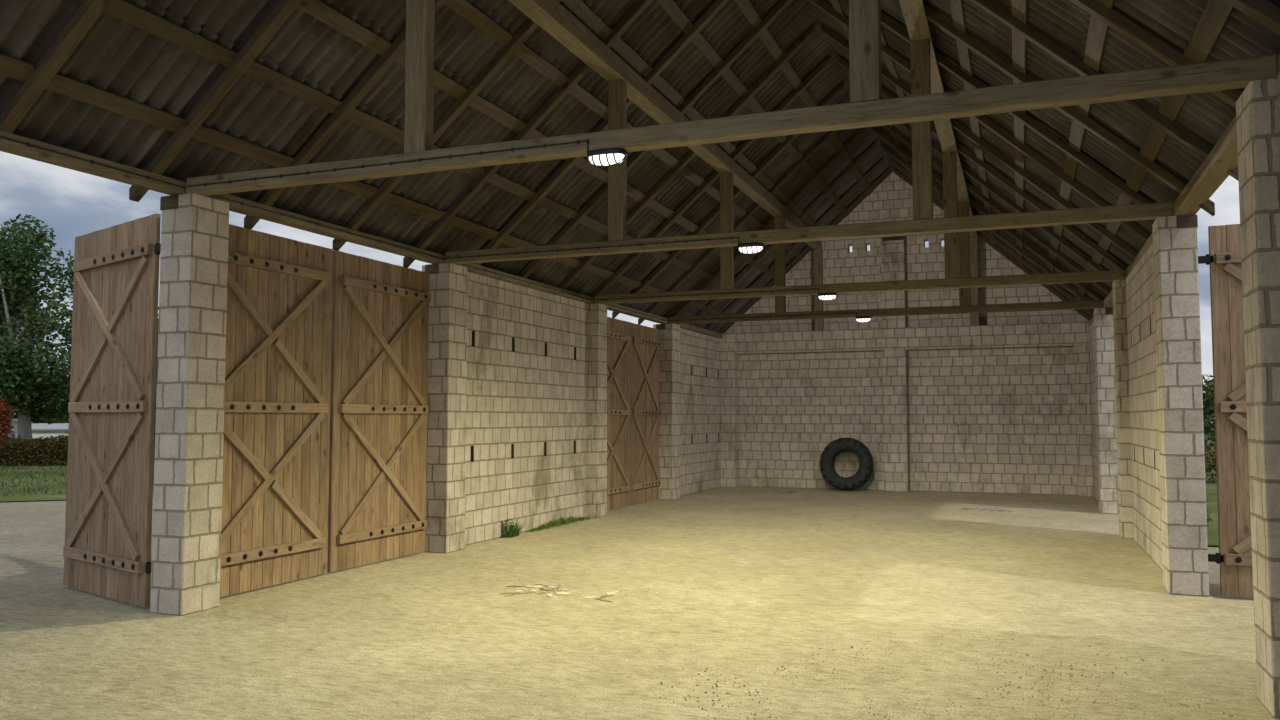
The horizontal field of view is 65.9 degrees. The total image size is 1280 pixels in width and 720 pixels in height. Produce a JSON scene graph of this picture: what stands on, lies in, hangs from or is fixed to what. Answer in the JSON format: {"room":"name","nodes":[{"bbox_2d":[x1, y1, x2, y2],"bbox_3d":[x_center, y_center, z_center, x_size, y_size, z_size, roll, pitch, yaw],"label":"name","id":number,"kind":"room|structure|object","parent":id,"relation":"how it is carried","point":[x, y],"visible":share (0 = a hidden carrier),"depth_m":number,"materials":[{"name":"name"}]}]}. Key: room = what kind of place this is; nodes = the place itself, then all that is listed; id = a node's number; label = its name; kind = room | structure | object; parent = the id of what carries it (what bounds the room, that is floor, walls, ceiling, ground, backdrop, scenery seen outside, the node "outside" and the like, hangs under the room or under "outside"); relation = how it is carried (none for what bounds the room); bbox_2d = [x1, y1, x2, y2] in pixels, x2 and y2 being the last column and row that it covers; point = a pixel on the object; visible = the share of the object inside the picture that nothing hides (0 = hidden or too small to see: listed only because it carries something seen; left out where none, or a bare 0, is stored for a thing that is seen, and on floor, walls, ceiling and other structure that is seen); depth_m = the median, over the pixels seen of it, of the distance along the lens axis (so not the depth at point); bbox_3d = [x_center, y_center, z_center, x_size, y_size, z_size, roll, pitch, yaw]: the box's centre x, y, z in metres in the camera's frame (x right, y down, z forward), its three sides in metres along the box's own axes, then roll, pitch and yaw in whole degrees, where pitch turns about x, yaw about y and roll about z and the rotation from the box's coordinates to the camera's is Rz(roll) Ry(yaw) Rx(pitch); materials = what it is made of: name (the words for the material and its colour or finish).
{"room":"barn interior","nodes":[
{"label":"barn interior","id":0,"kind":"room"},
{"bbox_2d":[422,263,606,552],"bbox_3d":[-1.741,0.754,15.251,0.460,3.738,5.266,-1,-4,21],"label":"wall","id":1,"kind":"structure","parent":0,"point":[517,384],"depth_m":14.61,"materials":[{"name":"stone"}]},
{"bbox_2d":[327,250,429,572],"bbox_3d":[-3.061,0.614,12.005,0.107,3.606,2.034,-1,-4,21],"label":"barn door","id":2,"kind":"structure","parent":1,"relation":"in","point":[379,408],"depth_m":11.79,"materials":[{"name":"brown wood"}]},
{"bbox_2d":[456,263,594,303],"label":"wall plate","id":3,"kind":"object","parent":1,"relation":"on","point":[470,269],"depth_m":15.05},
{"bbox_2d":[403,0,652,267],"bbox_3d":[-0.905,-3.239,11.835,4.425,4.049,0.112,-1,-4,21],"label":"rafter","id":4,"kind":"object","parent":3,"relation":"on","point":[640,6],"visible":0.83,"depth_m":11.92,"materials":[{"name":"wood"}]},
{"bbox_2d":[77,0,761,301],"bbox_3d":[-1.067,-2.160,14.412,0.130,0.120,22.815,-1,-4,21],"label":"batten","id":5,"kind":"object","parent":4,"relation":"attached to","point":[123,10],"visible":0.62,"depth_m":9.00,"materials":[{"name":"wood"}]},
{"bbox_2d":[607,317,630,510],"bbox_3d":[-0.545,0.997,18.538,0.107,3.606,2.034,-1,-4,21],"label":"barn door","id":6,"kind":"structure","parent":1,"relation":"in","point":[618,331],"depth_m":18.87,"materials":[{"name":"brown wood"}]},
{"bbox_2d":[445,202,1172,263],"bbox_3d":[1.411,-1.418,11.420,8.410,0.150,0.146,-1,-4,21],"label":"tie beam","id":7,"kind":"structure","parent":1,"relation":"on","point":[1147,211],"depth_m":11.01,"materials":[{"name":"wood"}]},
{"bbox_2d":[446,237,739,258],"bbox_3d":[-0.684,-1.332,12.151,3.941,0.116,0.032,-1,-4,21],"label":"cable","id":8,"kind":"object","parent":7,"relation":"attached to","point":[708,239],"visible":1,"depth_m":12.06,"materials":[{"name":"black plastic"}]},
{"bbox_2d":[608,79,626,240],"bbox_3d":[-0.277,-2.443,12.131,0.205,1.981,0.136,-1,-4,21],"label":"post","id":9,"kind":"object","parent":7,"relation":"on","point":[617,89],"visible":0.76,"depth_m":12.07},
{"bbox_2d":[738,243,763,253],"bbox_3d":[1.285,-1.283,11.445,0.315,0.119,0.163,-1,-4,21],"label":"lamp","id":10,"kind":"object","parent":7,"relation":"attached to","point":[746,248],"visible":1,"depth_m":11.39,"materials":[{"name":"white"}]},
{"bbox_2d":[739,246,762,252],"bbox_3d":[1.285,-1.270,11.445,0.280,0.064,0.134,-1,-4,21],"label":"diffuser","id":11,"kind":"object","parent":10,"relation":"attached to","point":[743,249],"depth_m":11.39,"materials":[{"name":"white"}]},
{"bbox_2d":[911,39,932,219],"bbox_3d":[3.091,-2.519,10.837,0.205,1.981,0.134,-1,-4,21],"label":"post","id":12,"kind":"object","parent":7,"relation":"on","point":[920,49],"visible":0.83,"depth_m":10.77,"materials":[{"name":"wood"}]},
{"bbox_2d":[595,270,1124,303],"bbox_3d":[3.155,-1.151,15.949,8.410,0.151,0.147,-1,-4,21],"label":"tie beam","id":13,"kind":"structure","parent":1,"relation":"on","point":[1110,275],"depth_m":15.63,"materials":[{"name":"wood"}]},
{"bbox_2d":[599,288,818,299],"bbox_3d":[1.060,-1.066,16.680,3.941,0.116,0.032,-1,-4,21],"label":"cable","id":14,"kind":"object","parent":13,"relation":"attached to","point":[813,288],"visible":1,"depth_m":16.60,"materials":[{"name":"black plastic"}]},
{"bbox_2d":[720,172,733,288],"bbox_3d":[1.464,-2.177,16.660,0.204,1.981,0.135,-1,-4,21],"label":"post","id":15,"kind":"object","parent":13,"relation":"on","point":[726,178],"visible":0.91,"depth_m":16.60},
{"bbox_2d":[818,293,836,300],"bbox_3d":[3.029,-1.017,15.974,0.315,0.119,0.163,-1,-4,21],"label":"lamp","id":16,"kind":"object","parent":13,"relation":"attached to","point":[822,296],"visible":1,"depth_m":15.92,"materials":[{"name":"white"}]},
{"bbox_2d":[943,151,958,277],"bbox_3d":[4.833,-2.253,15.367,0.202,1.981,0.135,-1,-4,21],"label":"post","id":17,"kind":"object","parent":13,"relation":"on","point":[949,158],"visible":0.91,"depth_m":15.31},
{"bbox_2d":[0,500,1254,645],"bbox_3d":[10.348,4.439,45.894,240.000,0.001,200.000,-1,-4,21],"label":"ground","id":18,"kind":"structure","parent":0,"point":[35,602],"depth_m":10.09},
{"bbox_2d":[0,448,154,501],"bbox_3d":[-36.282,6.422,80.047,108.400,0.001,159.600,-1,-4,21],"label":"lawn","id":19,"kind":"structure","parent":18,"relation":"on","point":[49,496],"depth_m":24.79,"materials":[{"name":"green plant"}]},
{"bbox_2d":[0,397,13,445],"bbox_3d":[-21.749,2.350,32.639,2.032,2.708,1.569,1,-3,-13],"label":"bush","id":20,"kind":"object","parent":19,"relation":"on","point":[4,422],"visible":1,"depth_m":32.63,"materials":[{"name":"red plant"}]},
{"bbox_2d":[0,419,32,446],"bbox_3d":[-27.006,3.376,42.419,1.300,1.690,1.300,1,-4,-17],"label":"shed","id":21,"kind":"object","parent":19,"relation":"on","point":[14,422],"visible":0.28,"depth_m":42.03,"materials":[{"name":"white"}]},
{"bbox_2d":[0,213,73,455],"bbox_3d":[-23.788,-0.759,38.240,6.182,9.739,6.423,2,-4,-24],"label":"tree","id":22,"kind":"object","parent":19,"relation":"on","point":[28,384],"visible":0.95,"depth_m":37.04,"materials":[{"name":"green plant"}]},
{"bbox_2d":[5,410,68,422],"bbox_3d":[-34.744,1.708,55.931,5.956,6.929,6.998,0,-3,5],"label":"tree","id":23,"kind":"object","parent":19,"relation":"on","point":[66,420],"visible":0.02,"depth_m":56.10,"materials":[{"name":"green plant"}]},
{"bbox_2d":[31,423,68,447],"bbox_3d":[-28.616,3.780,47.415,3.900,1.470,2.500,3,-4,-37],"label":"shed","id":24,"kind":"object","parent":19,"relation":"on","point":[40,429],"visible":0.2,"depth_m":46.74,"materials":[{"name":"white"}]},
{"bbox_2d":[0,435,154,466],"bbox_3d":[-22.394,3.272,35.337,11.491,1.175,1.014,1,-3,-12],"label":"hedge","id":25,"kind":"object","parent":19,"relation":"on","point":[37,446],"visible":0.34,"depth_m":35.29,"materials":[{"name":"brown"}]},
{"bbox_2d":[63,214,160,606],"bbox_3d":[-5.157,0.472,9.599,2.034,3.606,0.107,-3,-4,40],"label":"barn door","id":26,"kind":"structure","parent":18,"relation":"on","point":[107,548],"depth_m":9.53,"materials":[{"name":"brown wood"}]},
{"bbox_2d":[1205,434,1218,545],"bbox_3d":[53.938,5.431,63.178,51.050,0.001,126.400,-1,-4,21],"label":"lawn","id":27,"kind":"structure","parent":18,"relation":"on","point":[1211,488],"depth_m":19.18,"materials":[{"name":"green plant"}]},
{"bbox_2d":[1202,375,1214,456],"bbox_3d":[24.588,2.429,43.269,3.384,3.990,3.480,-1,-4,21],"label":"tree","id":28,"kind":"object","parent":27,"relation":"on","point":[1208,397],"visible":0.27,"depth_m":42.88,"materials":[{"name":"green plant"}]},
{"bbox_2d":[1204,442,1216,482],"bbox_3d":[15.590,2.700,26.167,5.272,1.241,1.000,-1,-4,21],"label":"hedge","id":29,"kind":"object","parent":27,"relation":"on","point":[1212,465],"visible":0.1,"depth_m":26.23,"materials":[{"name":"green"}]},
{"bbox_2d":[0,486,1279,719],"bbox_3d":[1.638,2.427,11.869,8.960,0.014,25.320,-1,-4,21],"label":"floor","id":30,"kind":"structure","parent":0,"point":[1056,572],"depth_m":8.02,"materials":[{"name":"sand"}]},
{"bbox_2d":[150,193,228,615],"bbox_3d":[-4.100,0.387,9.007,0.375,3.738,0.456,-1,-4,21],"label":"pillar","id":31,"kind":"structure","parent":30,"relation":"on","point":[190,393],"depth_m":8.85,"materials":[{"name":"stone"}]},
{"bbox_2d":[186,54,1276,195],"bbox_3d":[-0.124,-1.652,7.433,8.410,0.151,0.146,-1,-4,21],"label":"tie beam","id":32,"kind":"structure","parent":31,"relation":"on","point":[1234,73],"depth_m":6.89,"materials":[{"name":"wood"}]},
{"bbox_2d":[187,139,588,186],"bbox_3d":[-2.220,-1.567,8.163,3.941,0.116,0.032,-1,-4,21],"label":"cable","id":33,"kind":"object","parent":32,"relation":"attached to","point":[587,140],"visible":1,"depth_m":8.05,"materials":[{"name":"black plastic"}]},
{"bbox_2d":[404,0,434,152],"bbox_3d":[-1.813,-2.677,8.144,0.205,1.981,0.135,-1,-4,21],"label":"post","id":34,"kind":"object","parent":32,"relation":"on","point":[420,14],"visible":0.91,"depth_m":8.07,"materials":[{"name":"wood"}]},
{"bbox_2d":[587,148,626,166],"bbox_3d":[-0.251,-1.517,7.457,0.315,0.119,0.163,-1,-4,21],"label":"lamp","id":35,"kind":"object","parent":32,"relation":"attached to","point":[607,157],"visible":1,"depth_m":7.40,"materials":[{"name":"grey"}]},
{"bbox_2d":[589,153,624,165],"bbox_3d":[-0.251,-1.504,7.457,0.280,0.064,0.134,-1,-4,21],"label":"diffuser","id":36,"kind":"object","parent":35,"relation":"attached to","point":[596,159],"depth_m":7.41,"materials":[{"name":"white"}]},
{"bbox_2d":[849,0,881,102],"bbox_3d":[1.555,-2.753,6.850,0.205,1.981,0.136,-1,-4,21],"label":"post","id":37,"kind":"object","parent":32,"relation":"on","point":[864,15],"visible":0.85,"depth_m":6.75,"materials":[{"name":"wood"}]},
{"bbox_2d":[220,224,332,596],"bbox_3d":[-3.808,0.499,10.065,0.107,3.606,2.034,-1,-4,21],"label":"barn door","id":38,"kind":"structure","parent":30,"relation":"on","point":[276,444],"depth_m":10.19,"materials":[{"name":"brown wood"}]},
{"bbox_2d":[500,519,524,537],"bbox_3d":[-1.845,2.450,14.396,0.294,0.274,0.517,-2,-4,32],"label":"plant","id":39,"kind":"object","parent":30,"relation":"on","point":[511,532],"visible":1,"depth_m":14.34,"materials":[{"name":"green plant"}]},
{"bbox_2d":[501,584,571,596],"bbox_3d":[-1.022,2.315,9.907,0.712,0.034,0.734,0,-3,1],"label":"cracked patch","id":40,"kind":"object","parent":30,"relation":"on","point":[518,590],"visible":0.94,"depth_m":9.88,"materials":[{"name":"brown"}]},
{"bbox_2d":[525,516,594,531],"bbox_3d":[-1.270,2.608,16.003,0.363,0.146,2.298,-1,-4,21],"label":"grass","id":41,"kind":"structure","parent":30,"relation":"on","point":[570,519],"depth_m":15.92,"materials":[{"name":"green plant"}]},
{"bbox_2d":[585,591,619,601],"bbox_3d":[-0.361,2.297,9.580,0.300,0.032,0.594,0,-3,8],"label":"cracked patch","id":42,"kind":"object","parent":30,"relation":"on","point":[613,593],"visible":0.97,"depth_m":9.53,"materials":[{"name":"brown"}]},
{"bbox_2d":[410,619,1233,719],"bbox_3d":[0.871,2.056,5.583,4.972,0.013,6.649,-1,-4,21],"label":"crumbs","id":43,"kind":"object","parent":30,"relation":"on","point":[807,619],"visible":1,"depth_m":6.38,"materials":[{"name":"brown"}]},
{"bbox_2d":[820,438,873,490],"bbox_3d":[4.915,2.475,23.505,1.251,1.253,0.560,-1,-4,20],"label":"tyre","id":44,"kind":"object","parent":30,"relation":"on","point":[866,464],"visible":1,"depth_m":23.33,"materials":[{"name":"rubber"}]},
{"bbox_2d":[1236,78,1279,718],"bbox_3d":[3.893,0.207,5.940,0.350,3.738,0.456,-1,-4,21],"label":"pillar","id":45,"kind":"structure","parent":30,"relation":"on","point":[1257,106],"depth_m":5.85,"materials":[{"name":"stone"}]},
{"bbox_2d":[0,0,1279,333],"bbox_3d":[2.151,-3.301,13.458,8.977,4.041,23.220,-1,-4,21],"label":"roof","id":46,"kind":"structure","parent":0,"point":[116,56],"depth_m":10.70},
{"bbox_2d":[0,130,186,194],"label":"wall plate","id":47,"kind":"object","parent":46,"relation":"on","point":[33,153],"depth_m":7.99,"materials":[{"name":"wood"}]},
{"bbox_2d":[0,0,111,132],"bbox_3d":[-2.872,-3.538,6.729,4.425,4.051,0.113,-1,-4,21],"label":"rafter","id":48,"kind":"object","parent":47,"relation":"on","point":[90,11],"visible":0.95,"depth_m":7.16,"materials":[{"name":"wood"}]},
{"bbox_2d":[129,0,301,201],"bbox_3d":[-2.380,-3.465,8.005,4.425,4.052,0.112,-1,-4,21],"label":"rafter","id":49,"kind":"object","parent":47,"relation":"on","point":[283,9],"visible":0.92,"depth_m":8.37,"materials":[{"name":"wood"}]},
{"bbox_2d":[205,194,444,263],"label":"wall plate","id":50,"kind":"object","parent":46,"relation":"on","point":[233,206],"depth_m":10.70,"materials":[{"name":"wood"}]},
{"bbox_2d":[0,136,667,320],"bbox_3d":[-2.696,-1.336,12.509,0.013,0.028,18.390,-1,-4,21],"label":"gutter","id":51,"kind":"object","parent":50,"relation":"attached to","point":[27,143],"visible":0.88,"depth_m":9.83,"materials":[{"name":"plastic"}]},
{"bbox_2d":[244,0,446,228],"bbox_3d":[-1.889,-3.386,9.281,4.425,4.051,0.111,-1,-4,21],"label":"rafter","id":52,"kind":"object","parent":50,"relation":"on","point":[384,62],"visible":0.69,"depth_m":9.57,"materials":[{"name":"wood"}]},
{"bbox_2d":[332,0,560,250],"bbox_3d":[-1.397,-3.315,10.558,4.425,4.052,0.112,-1,-4,21],"label":"rafter","id":53,"kind":"object","parent":50,"relation":"on","point":[529,27],"visible":0.74,"depth_m":10.71,"materials":[{"name":"wood"}]},
{"bbox_2d":[508,0,821,248],"bbox_3d":[0.321,-3.453,13.752,0.228,0.229,22.440,-1,-4,21],"label":"purlin","id":54,"kind":"object","parent":53,"relation":"attached to","point":[551,16],"visible":0.83,"depth_m":12.44,"materials":[{"name":"wood"}]},
{"bbox_2d":[603,304,668,323],"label":"wall plate","id":55,"kind":"object","parent":46,"relation":"on","point":[609,307],"depth_m":19.44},
{"bbox_2d":[473,0,728,264],"bbox_3d":[-0.414,-3.161,13.110,4.425,4.051,0.112,-1,-4,21],"label":"rafter","id":56,"kind":"object","parent":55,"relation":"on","point":[717,5],"visible":0.66,"depth_m":13.10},
{"bbox_2d":[0,52,730,314],"bbox_3d":[-1.590,-1.651,14.584,0.130,0.120,22.815,-1,-4,21],"label":"batten","id":57,"kind":"object","parent":56,"relation":"attached to","point":[10,66],"visible":0.77,"depth_m":9.02,"materials":[{"name":"wood"}]},
{"bbox_2d":[518,0,792,277],"bbox_3d":[0.078,-3.089,14.388,4.425,4.051,0.112,-1,-4,21],"label":"rafter","id":58,"kind":"object","parent":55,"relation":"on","point":[782,4],"visible":0.69,"depth_m":14.13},
{"bbox_2d":[557,24,813,288],"bbox_3d":[0.569,-3.013,15.664,4.425,4.052,0.112,-1,-4,21],"label":"rafter","id":59,"kind":"object","parent":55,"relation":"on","point":[796,46],"visible":0.72,"depth_m":15.56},
{"bbox_2d":[591,56,829,297],"bbox_3d":[1.061,-2.938,16.942,4.425,4.045,0.112,-1,-4,21],"label":"rafter","id":60,"kind":"object","parent":55,"relation":"on","point":[826,62],"visible":0.73,"depth_m":16.90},
{"bbox_2d":[612,82,843,317],"bbox_3d":[1.553,-2.864,18.218,4.425,4.051,0.113,-1,-4,21],"label":"rafter","id":61,"kind":"object","parent":55,"relation":"on","point":[840,88],"visible":0.66,"depth_m":18.19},
{"bbox_2d":[297,0,774,277],"bbox_3d":[-0.545,-2.670,14.241,0.130,0.120,22.815,-1,-4,21],"label":"batten","id":62,"kind":"object","parent":61,"relation":"attached to","point":[318,9],"visible":0.7,"depth_m":10.61,"materials":[{"name":"wood"}]},
{"bbox_2d":[445,0,804,259],"bbox_3d":[-0.022,-3.180,14.070,0.130,0.120,22.815,-1,-4,21],"label":"batten","id":63,"kind":"object","parent":61,"relation":"attached to","point":[465,9],"visible":0.62,"depth_m":11.52,"materials":[{"name":"wood"}]},
{"bbox_2d":[734,0,872,195],"bbox_3d":[1.546,-4.707,13.556,0.130,0.120,22.815,-1,-4,21],"label":"batten","id":64,"kind":"object","parent":61,"relation":"attached to","point":[745,6],"visible":0.76,"depth_m":15.54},
{"bbox_2d":[638,130,836,324],"bbox_3d":[2.044,-2.789,19.494,4.425,4.056,0.113,-1,-4,21],"label":"rafter","id":65,"kind":"object","parent":55,"relation":"on","point":[829,134],"visible":0.71,"depth_m":19.43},
{"bbox_2d":[668,127,866,318],"bbox_3d":[2.536,-2.714,20.771,4.425,4.048,0.112,-1,-4,21],"label":"rafter","id":66,"kind":"object","parent":55,"relation":"on","point":[862,131],"visible":0.64,"depth_m":20.48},
{"bbox_2d":[688,142,875,324],"bbox_3d":[3.027,-2.636,22.048,4.425,4.052,0.112,-1,-4,21],"label":"rafter","id":67,"kind":"object","parent":55,"relation":"on","point":[872,147],"visible":0.69,"depth_m":21.77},
{"bbox_2d":[706,158,883,329],"bbox_3d":[3.519,-2.563,23.324,4.425,4.049,0.112,-1,-4,21],"label":"rafter","id":68,"kind":"object","parent":55,"relation":"on","point":[880,163],"visible":0.62,"depth_m":23.05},
{"bbox_2d":[718,168,888,333],"bbox_3d":[3.887,-2.506,24.279,4.425,4.051,0.112,-1,-4,21],"label":"rafter","id":69,"kind":"object","parent":55,"relation":"on","point":[841,216],"visible":0.62,"depth_m":24.15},
{"bbox_2d":[561,0,815,226],"bbox_3d":[0.501,-3.688,13.898,0.130,0.120,22.815,-1,-4,21],"label":"batten","id":70,"kind":"object","parent":46,"relation":"attached to","point":[578,7],"visible":0.73,"depth_m":13.20,"materials":[{"name":"wood"}]},
{"bbox_2d":[656,0,849,217],"bbox_3d":[1.023,-4.198,13.727,0.130,0.120,22.815,-1,-4,21],"label":"batten","id":71,"kind":"object","parent":46,"relation":"attached to","point":[669,6],"visible":0.8,"depth_m":14.42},
{"bbox_2d":[949,0,995,244],"bbox_3d":[4.178,-3.274,12.458,0.130,0.120,22.815,-1,-4,21],"label":"batten","id":72,"kind":"object","parent":46,"relation":"attached to","point":[957,10],"visible":0.57,"depth_m":11.25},
{"bbox_2d":[1011,0,1026,264],"bbox_3d":[4.701,-2.788,12.228,0.130,0.120,22.815,-1,-4,21],"label":"batten","id":73,"kind":"object","parent":46,"relation":"attached to","point":[1019,7],"visible":0.59,"depth_m":9.86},
{"bbox_2d":[1173,116,1237,215],"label":"wall plate","id":74,"kind":"object","parent":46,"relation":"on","point":[1208,178],"depth_m":8.29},
{"bbox_2d":[809,0,1150,240],"bbox_3d":[4.320,-3.182,12.760,4.425,4.054,0.113,-1,-4,21],"label":"rafter","id":75,"kind":"object","parent":74,"relation":"on","point":[821,4],"visible":0.55,"depth_m":12.48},
{"bbox_2d":[821,23,1138,257],"bbox_3d":[4.812,-3.112,14.037,4.425,4.050,0.112,-1,-4,21],"label":"rafter","id":76,"kind":"object","parent":74,"relation":"on","point":[1049,192],"visible":0.65,"depth_m":13.84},
{"bbox_2d":[837,55,1127,270],"bbox_3d":[5.303,-3.035,15.313,4.425,4.049,0.113,-1,-4,21],"label":"rafter","id":77,"kind":"object","parent":74,"relation":"on","point":[841,61],"visible":0.56,"depth_m":15.05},
{"bbox_2d":[881,13,1152,203],"bbox_3d":[3.829,-3.260,11.484,4.425,4.050,0.112,-1,-4,21],"label":"rafter","id":78,"kind":"object","parent":74,"relation":"on","point":[1114,181],"visible":0.64,"depth_m":11.12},
{"bbox_2d":[923,3,1214,215],"bbox_3d":[3.337,-3.332,10.206,4.425,4.048,0.112,-1,-4,21],"label":"rafter","id":79,"kind":"object","parent":74,"relation":"on","point":[1123,147],"visible":0.8,"depth_m":9.72,"materials":[{"name":"wood"}]},
{"bbox_2d":[969,0,1238,180],"bbox_3d":[2.845,-3.408,8.930,4.425,4.047,0.112,-1,-4,21],"label":"rafter","id":80,"kind":"object","parent":74,"relation":"on","point":[1033,35],"visible":0.73,"depth_m":8.46,"materials":[{"name":"wood"}]},
{"bbox_2d":[1069,0,1242,107],"bbox_3d":[2.354,-3.486,7.654,4.425,4.050,0.113,-1,-4,21],"label":"rafter","id":81,"kind":"object","parent":74,"relation":"on","point":[1140,36],"visible":0.56,"depth_m":7.07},
{"bbox_2d":[830,0,911,174],"bbox_3d":[2.610,-4.731,13.147,0.129,0.120,22.815,-1,-4,21],"label":"batten","id":82,"kind":"object","parent":81,"relation":"attached to","point":[835,3],"visible":0.28,"depth_m":14.10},
{"bbox_2d":[1223,0,1279,34],"bbox_3d":[1.862,-3.558,6.377,4.425,4.051,0.113,-1,-4,21],"label":"rafter","id":83,"kind":"object","parent":74,"relation":"on","point":[1264,12],"visible":1,"depth_m":5.60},
{"bbox_2d":[1046,0,1114,285],"bbox_3d":[5.223,-2.302,11.998,0.129,0.120,22.815,-1,-4,21],"label":"batten","id":84,"kind":"object","parent":83,"relation":"attached to","point":[1098,30],"visible":0.59,"depth_m":9.61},
{"bbox_2d":[653,324,720,499],"bbox_3d":[1.325,1.222,23.213,0.460,3.738,4.736,-1,-4,21],"label":"wall","id":85,"kind":"structure","parent":0,"point":[689,361],"depth_m":22.48,"materials":[{"name":"stone"}]},
{"bbox_2d":[630,322,659,504],"bbox_3d":[0.141,1.102,20.319,0.107,3.606,1.774,-1,-4,21],"label":"barn door","id":86,"kind":"structure","parent":85,"relation":"in","point":[644,343],"depth_m":20.18,"materials":[{"name":"brown wood"}]},
{"bbox_2d":[669,300,1103,323],"bbox_3d":[4.573,-0.935,19.630,8.410,0.152,0.147,-1,-4,21],"label":"tie beam","id":87,"kind":"structure","parent":85,"relation":"on","point":[1088,304],"depth_m":19.34,"materials":[{"name":"wood"}]},
{"bbox_2d":[670,312,856,320],"bbox_3d":[2.477,-0.850,20.360,3.941,0.116,0.032,-1,-4,21],"label":"cable","id":88,"kind":"object","parent":87,"relation":"attached to","point":[852,312],"visible":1,"depth_m":20.28,"materials":[{"name":"black plastic"}]},
{"bbox_2d":[774,216,785,312],"bbox_3d":[2.884,-1.960,20.341,0.205,1.981,0.136,-1,-4,21],"label":"post","id":89,"kind":"object","parent":87,"relation":"on","point":[779,222],"visible":0.82,"depth_m":20.28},
{"bbox_2d":[856,316,870,322],"bbox_3d":[4.446,-0.800,19.655,0.315,0.119,0.163,-1,-4,21],"label":"lamp","id":90,"kind":"object","parent":87,"relation":"attached to","point":[863,319],"visible":1,"depth_m":19.60,"materials":[{"name":"white"}]},
{"bbox_2d":[957,203,970,305],"bbox_3d":[6.253,-2.037,19.048,0.206,1.981,0.134,-1,-4,21],"label":"post","id":91,"kind":"object","parent":87,"relation":"on","point":[963,208],"visible":0.79,"depth_m":18.98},
{"bbox_2d":[720,171,1093,496],"bbox_3d":[6.138,-0.745,23.781,9.060,7.732,0.680,-1,-4,21],"label":"wall","id":92,"kind":"structure","parent":0,"point":[939,402],"depth_m":23.49,"materials":[{"name":"stone"}]},
{"bbox_2d":[814,249,823,330],"bbox_3d":[4.381,-1.720,24.225,0.203,2.006,0.136,-1,-4,21],"label":"post","id":93,"kind":"object","parent":92,"relation":"on","point":[818,253],"visible":0.78,"depth_m":24.18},
{"bbox_2d":[969,239,978,325],"bbox_3d":[7.749,-1.796,22.932,0.206,2.006,0.136,-1,-4,21],"label":"post","id":94,"kind":"object","parent":92,"relation":"on","point":[974,317],"visible":0.54,"depth_m":22.87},
{"bbox_2d":[1089,308,1118,513],"bbox_3d":[9.372,1.039,20.101,0.400,3.738,4.782,-1,-4,21],"label":"wall","id":95,"kind":"structure","parent":0,"point":[1101,331],"depth_m":17.98,"materials":[{"name":"stone"}]},
{"bbox_2d":[1112,215,1208,596],"bbox_3d":[6.291,0.573,12.169,0.350,3.738,5.266,-1,-4,21],"label":"wall","id":96,"kind":"structure","parent":0,"point":[1159,395],"depth_m":9.84,"materials":[{"name":"stone"}]},
{"bbox_2d":[1125,233,1152,278],"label":"wall plate","id":97,"kind":"object","parent":96,"relation":"on","point":[1149,242],"depth_m":12.67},
{"bbox_2d":[881,142,1090,300],"bbox_3d":[7.270,-2.732,20.420,4.425,4.051,0.112,-1,-4,21],"label":"rafter","id":98,"kind":"object","parent":97,"relation":"on","point":[1069,286],"visible":0.5,"depth_m":20.21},
{"bbox_2d":[872,126,1104,300],"bbox_3d":[6.778,-2.810,19.143,4.425,4.055,0.112,-1,-4,21],"label":"rafter","id":99,"kind":"object","parent":97,"relation":"on","point":[875,129],"visible":0.57,"depth_m":18.91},
{"bbox_2d":[889,158,1093,316],"bbox_3d":[7.762,-2.657,21.697,4.425,4.052,0.112,-1,-4,21],"label":"rafter","id":100,"kind":"object","parent":97,"relation":"on","point":[1004,247],"visible":0.57,"depth_m":21.51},
{"bbox_2d":[894,168,1091,320],"bbox_3d":[8.129,-2.602,22.651,4.425,4.050,0.112,-1,-4,21],"label":"rafter","id":101,"kind":"object","parent":97,"relation":"on","point":[896,172],"visible":0.58,"depth_m":22.49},
{"bbox_2d":[883,125,1111,293],"bbox_3d":[6.287,-2.886,17.867,4.425,4.053,0.112,-1,-4,21],"label":"rafter","id":102,"kind":"object","parent":97,"relation":"on","point":[893,130],"visible":0.52,"depth_m":17.62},
{"bbox_2d":[899,123,1113,281],"bbox_3d":[5.795,-2.960,16.590,4.425,4.045,0.113,-1,-4,21],"label":"rafter","id":103,"kind":"object","parent":97,"relation":"on","point":[968,171],"visible":0.46,"depth_m":16.36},
{"bbox_2d":[881,29,942,204],"bbox_3d":[3.133,-4.245,12.918,0.130,0.120,22.815,-1,-4,21],"label":"batten","id":104,"kind":"object","parent":103,"relation":"attached to","point":[889,62],"visible":0.25,"depth_m":14.23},
{"bbox_2d":[1075,0,1233,300],"bbox_3d":[5.747,-1.817,11.768,0.130,0.120,22.815,-1,-4,21],"label":"batten","id":105,"kind":"object","parent":103,"relation":"attached to","point":[1216,13],"visible":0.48,"depth_m":7.86,"materials":[{"name":"wood"}]},
{"bbox_2d":[1198,224,1252,596],"bbox_3d":[6.421,0.456,9.324,2.034,3.606,0.107,-1,-4,21],"label":"barn door","id":106,"kind":"structure","parent":96,"relation":"in","point":[1234,557],"depth_m":9.59,"materials":[{"name":"brown wood"}]},
{"bbox_2d":[1277,73,1279,152],"bbox_3d":[2.544,-0.016,2.145,0.300,3.738,7.580,-1,-4,21],"label":"wall","id":107,"kind":"structure","parent":0,"point":[1278,76],"depth_m":5.80,"materials":[{"name":"stone"}]},
{"bbox_3d":[1.371,-3.634,5.100,5.996,0.089,0.111,43,12,18],"label":"rafter","id":108,"kind":"object","parent":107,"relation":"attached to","visible":0},
{"bbox_2d":[899,0,977,238],"bbox_3d":[3.700,-3.529,12.456,0.228,0.229,22.440,-1,-4,21],"label":"purlin","id":109,"kind":"object","parent":108,"relation":"attached to","point":[913,11],"visible":0.51,"depth_m":12.10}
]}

